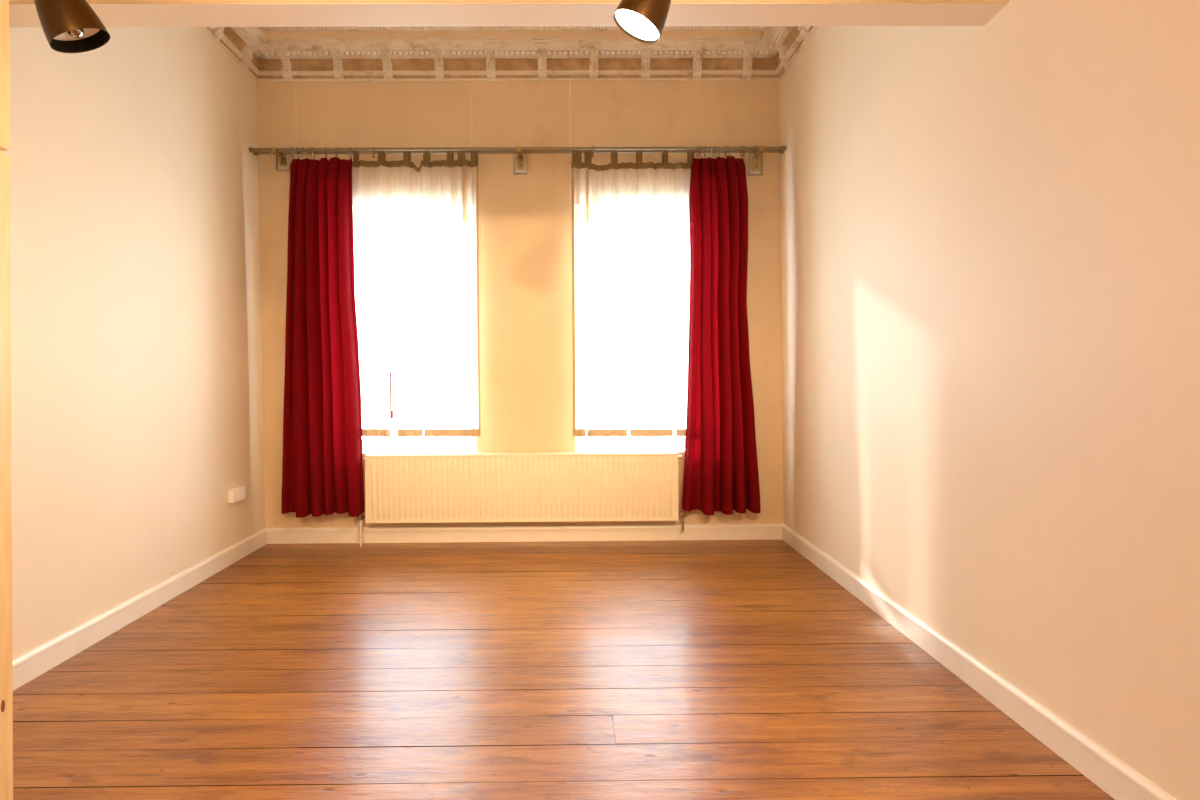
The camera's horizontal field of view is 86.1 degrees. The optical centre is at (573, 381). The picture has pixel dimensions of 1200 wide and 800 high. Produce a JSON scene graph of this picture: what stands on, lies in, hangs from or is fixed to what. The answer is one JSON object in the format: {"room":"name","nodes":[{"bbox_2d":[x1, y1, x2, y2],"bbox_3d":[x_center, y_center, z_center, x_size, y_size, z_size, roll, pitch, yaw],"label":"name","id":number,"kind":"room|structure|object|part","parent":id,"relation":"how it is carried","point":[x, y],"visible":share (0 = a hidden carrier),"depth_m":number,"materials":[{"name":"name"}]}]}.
{"room":"empty living room","nodes":[
{"label":"empty living room","id":0,"kind":"room"},
{"bbox_2d":[1,27,264,658],"bbox_3d":[-2.402,-0.690,1.264,0.284,4.105,7.190,0,1,-1],"label":"wall","id":1,"kind":"structure","parent":0,"point":[137,376],"depth_m":3.35,"materials":[{"name":"beige paint"}]},
{"bbox_2d":[13,528,266,690],"bbox_3d":[-2.240,1.202,1.334,0.022,0.117,7.086,0,1,-1],"label":"baseboard","id":2,"kind":"structure","parent":1,"relation":"attached to","point":[32,664],"depth_m":3.24,"materials":[{"name":"white paint"}]},
{"bbox_2d":[202,27,270,80],"bbox_3d":[-2.227,-2.462,3.635,0.275,0.410,2.416,0,1,-1],"label":"trim","id":3,"kind":"structure","parent":1,"relation":"attached to","point":[246,46],"depth_m":4.54,"materials":[{"name":"paint"}]},
{"bbox_2d":[228,486,245,502],"bbox_3d":[-2.317,0.775,4.411,0.044,0.086,0.166,0,1,-1],"label":"wall socket","id":4,"kind":"object","parent":1,"relation":"attached to","point":[237,494],"visible":1,"depth_m":4.38,"materials":[{"name":"white plastic"}]},
{"bbox_2d":[9,0,1008,26],"bbox_3d":[-0.377,-2.012,2.377,3.906,1.309,0.149,0,1,-1],"label":"beam","id":5,"kind":"structure","parent":1,"relation":"attached to","point":[22,13],"depth_m":2.37,"materials":[{"name":"paint"}]},
{"bbox_2d":[34,0,109,52],"bbox_3d":[-1.579,-1.257,2.115,0.199,0.432,0.367,0,1,-1],"label":"spotlight","id":6,"kind":"object","parent":5,"relation":"attached to","point":[68,26],"visible":1,"depth_m":1.97,"materials":[{"name":"brown metal"}]},
{"bbox_3d":[-1.571,-1.115,2.015,0.051,0.061,0.048,0,1,-1],"label":"bulb","id":7,"kind":"part","parent":6,"relation":"part of","materials":[{"name":"silver metal"}]},
{"bbox_2d":[613,0,670,43],"bbox_3d":[0.227,-1.306,2.139,0.189,0.424,0.367,0,1,4],"label":"spotlight","id":8,"kind":"object","parent":5,"relation":"attached to","point":[644,21],"visible":1,"depth_m":2.02,"materials":[{"name":"brown metal"}]},
{"bbox_3d":[0.204,-1.142,2.040,0.050,0.059,0.046,0,1,-1],"label":"bulb","id":9,"kind":"part","parent":8,"relation":"part of","materials":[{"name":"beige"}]},
{"bbox_2d":[257,80,783,527],"bbox_3d":[-0.379,-0.740,5.034,4.550,4.105,0.320,0,1,-1],"label":"wall","id":10,"kind":"structure","parent":0,"point":[525,220],"depth_m":4.87,"materials":[{"name":"beige paint"}]},
{"bbox_2d":[272,147,290,170],"bbox_3d":[-2.186,-1.671,4.764,0.096,0.150,0.169,0,1,-1],"label":"curtain bracket","id":11,"kind":"object","parent":10,"relation":"attached to","point":[283,161],"visible":0.86,"depth_m":4.83,"materials":[{"name":"white paint"}]},
{"bbox_3d":[-2.187,-1.677,4.759,0.050,0.095,0.159,0,1,-1],"label":"bracket arm","id":12,"kind":"part","parent":11,"relation":"part of","materials":[{"name":"gold metal"}]},
{"bbox_2d":[362,372,476,455],"bbox_3d":[-1.276,-0.390,4.994,1.068,1.899,0.292,0,1,-1],"label":"window","id":13,"kind":"structure","parent":10,"relation":"in","point":[459,445],"depth_m":5.08,"materials":[{"name":"paint"}]},
{"bbox_3d":[-1.439,0.102,5.043,0.020,0.362,0.019,-1,1,-23],"label":"handle","id":14,"kind":"part","parent":13,"relation":"part of","materials":[{"name":"metal"}]},
{"bbox_3d":[-1.278,-0.402,5.106,0.968,1.777,0.043,0,1,-1],"label":"sash","id":15,"kind":"part","parent":13,"relation":"part of","materials":[{"name":"paint"}]},
{"bbox_3d":[-1.270,0.547,4.970,1.064,0.026,0.226,0,1,-1],"label":"sill","id":16,"kind":"part","parent":13,"relation":"part of","materials":[{"name":"paint"}]},
{"bbox_2d":[257,26,777,80],"bbox_3d":[-0.415,-2.484,4.719,3.958,0.410,0.275,0,1,-1],"label":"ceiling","id":17,"kind":"structure","parent":10,"relation":"attached to","point":[571,53],"depth_m":4.77,"materials":[{"name":"paint"}]},
{"bbox_2d":[356,451,684,545],"bbox_3d":[-0.403,0.873,4.805,2.465,0.684,0.166,0,1,-1],"label":"radiator","id":18,"kind":"object","parent":10,"relation":"attached to","point":[513,486],"visible":1,"depth_m":4.73,"materials":[{"name":"metal"}]},
{"bbox_2d":[366,451,674,455],"bbox_3d":[-0.383,0.539,4.784,2.297,0.017,0.100,0,1,-1],"label":"grille","id":19,"kind":"object","parent":18,"relation":"attached to","point":[651,453],"depth_m":4.74,"materials":[{"name":"metal"}]},
{"bbox_2d":[514,147,526,173],"bbox_3d":[-0.401,-1.671,4.780,0.096,0.192,0.169,0,1,-1],"label":"curtain bracket","id":20,"kind":"object","parent":10,"relation":"attached to","point":[520,160],"visible":0.9,"depth_m":4.85,"materials":[{"name":"white paint"}]},
{"bbox_2d":[249,146,785,151],"bbox_3d":[-0.404,-1.713,4.715,3.938,0.033,0.033,0,1,-1],"label":"curtain rod","id":21,"kind":"object","parent":20,"relation":"attached to","point":[251,149],"visible":1,"depth_m":4.71,"materials":[{"name":"metal"}]},
{"label":"curtain ring","id":22,"kind":"object","parent":21,"relation":"hanging from","visible":0},
{"bbox_2d":[682,156,760,515],"bbox_3d":[1.089,-0.347,4.705,0.588,2.633,0.129,0,1,-1],"label":"curtain","id":23,"kind":"object","parent":22,"relation":"hanging from","point":[721,474],"visible":1,"depth_m":4.70,"materials":[{"name":"fabric"}]},
{"label":"curtain ring","id":24,"kind":"object","parent":21,"relation":"hanging from","visible":0},
{"bbox_2d":[281,157,363,517],"bbox_3d":[-1.861,-0.332,4.683,0.607,2.628,0.117,0,1,-1],"label":"curtain","id":25,"kind":"object","parent":24,"relation":"hanging from","point":[322,461],"visible":1,"depth_m":4.68,"materials":[{"name":"fabric"}]},
{"bbox_2d":[253,150,783,154],"bbox_3d":[-0.405,-1.714,4.780,3.940,0.033,0.033,0,1,-1],"label":"curtain rod","id":26,"kind":"object","parent":20,"relation":"attached to","point":[545,151],"visible":0.72,"depth_m":4.77,"materials":[{"name":"metal"}]},
{"bbox_2d":[352,151,480,436],"bbox_3d":[-1.217,-0.657,4.769,1.030,2.136,0.067,0,1,-1],"label":"sheer curtain","id":27,"kind":"object","parent":26,"relation":"hanging from","point":[425,216],"visible":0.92,"depth_m":4.78,"materials":[{"name":"beige fabric"}]},
{"bbox_2d":[571,150,693,436],"bbox_3d":[0.469,-0.662,4.787,0.962,2.147,0.065,0,1,-1],"label":"sheer curtain","id":28,"kind":"object","parent":26,"relation":"hanging from","point":[639,211],"visible":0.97,"depth_m":4.80,"materials":[{"name":"beige fabric"}]},
{"bbox_3d":[-0.402,-1.672,4.776,0.050,0.127,0.159,0,1,-1],"label":"bracket arm","id":29,"kind":"part","parent":20,"relation":"part of","materials":[{"name":"gold metal"}]},
{"bbox_2d":[266,524,782,543],"bbox_3d":[-0.366,1.155,4.882,3.951,0.117,0.022,0,1,-1],"label":"baseboard","id":30,"kind":"structure","parent":10,"relation":"attached to","point":[691,531],"depth_m":4.88,"materials":[{"name":"white paint"}]},
{"bbox_2d":[575,436,684,453],"bbox_3d":[0.562,-0.401,5.010,1.121,1.899,0.292,0,1,-1],"label":"window","id":31,"kind":"structure","parent":10,"relation":"in","point":[582,444],"depth_m":5.09,"materials":[{"name":"paint"}]},
{"bbox_3d":[0.569,0.535,4.987,1.117,0.026,0.226,0,1,-1],"label":"sill","id":32,"kind":"part","parent":31,"relation":"part of","materials":[{"name":"paint"}]},
{"bbox_3d":[0.561,-0.413,5.123,1.021,1.777,0.043,0,1,-1],"label":"sash","id":33,"kind":"part","parent":31,"relation":"part of","materials":[{"name":"paint"}]},
{"bbox_2d":[749,146,763,174],"bbox_3d":[1.380,-1.665,4.797,0.096,0.185,0.169,0,1,-1],"label":"curtain bracket","id":34,"kind":"object","parent":10,"relation":"attached to","point":[755,163],"visible":0.86,"depth_m":4.86,"materials":[{"name":"white paint"}]},
{"bbox_3d":[1.379,-1.677,4.792,0.050,0.141,0.159,0,1,-1],"label":"bracket arm","id":35,"kind":"part","parent":34,"relation":"part of","materials":[{"name":"gold metal"}]},
{"bbox_2d":[13,540,1114,799],"bbox_3d":[-0.334,1.296,1.368,4.900,0.096,7.153,0,1,-1],"label":"floor","id":36,"kind":"structure","parent":0,"point":[658,669],"depth_m":2.55,"materials":[{"name":"brown wood"}]},
{"bbox_2d":[0,0,12,799],"bbox_3d":[-1.880,-0.161,1.281,0.691,2.840,1.000,0,1,-1],"label":"door frame","id":37,"kind":"structure","parent":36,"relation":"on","point":[6,654],"depth_m":1.76,"materials":[{"name":"brown wood"}]},
{"bbox_3d":[-1.567,-1.105,1.277,0.031,0.937,0.996,0,1,-1],"label":"door","id":38,"kind":"part","parent":37,"relation":"part of","materials":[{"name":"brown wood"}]},
{"bbox_2d":[779,0,1199,799],"bbox_3d":[1.714,-0.716,1.301,0.278,4.105,7.187,0,1,0],"label":"wall","id":39,"kind":"structure","parent":0,"point":[990,232],"depth_m":2.31,"materials":[{"name":"beige paint"}]},
{"bbox_2d":[761,26,816,79],"bbox_3d":[1.426,-2.485,3.668,0.296,0.410,2.415,0,1,-1],"label":"trim","id":40,"kind":"structure","parent":39,"relation":"attached to","point":[785,42],"depth_m":4.57,"materials":[{"name":"paint"}]},
{"bbox_2d":[782,524,1176,799],"bbox_3d":[1.603,1.178,1.369,0.023,0.117,7.085,0,1,0],"label":"baseboard","id":41,"kind":"structure","parent":39,"relation":"attached to","point":[1120,781],"depth_m":2.38,"materials":[{"name":"white paint"}]}
]}

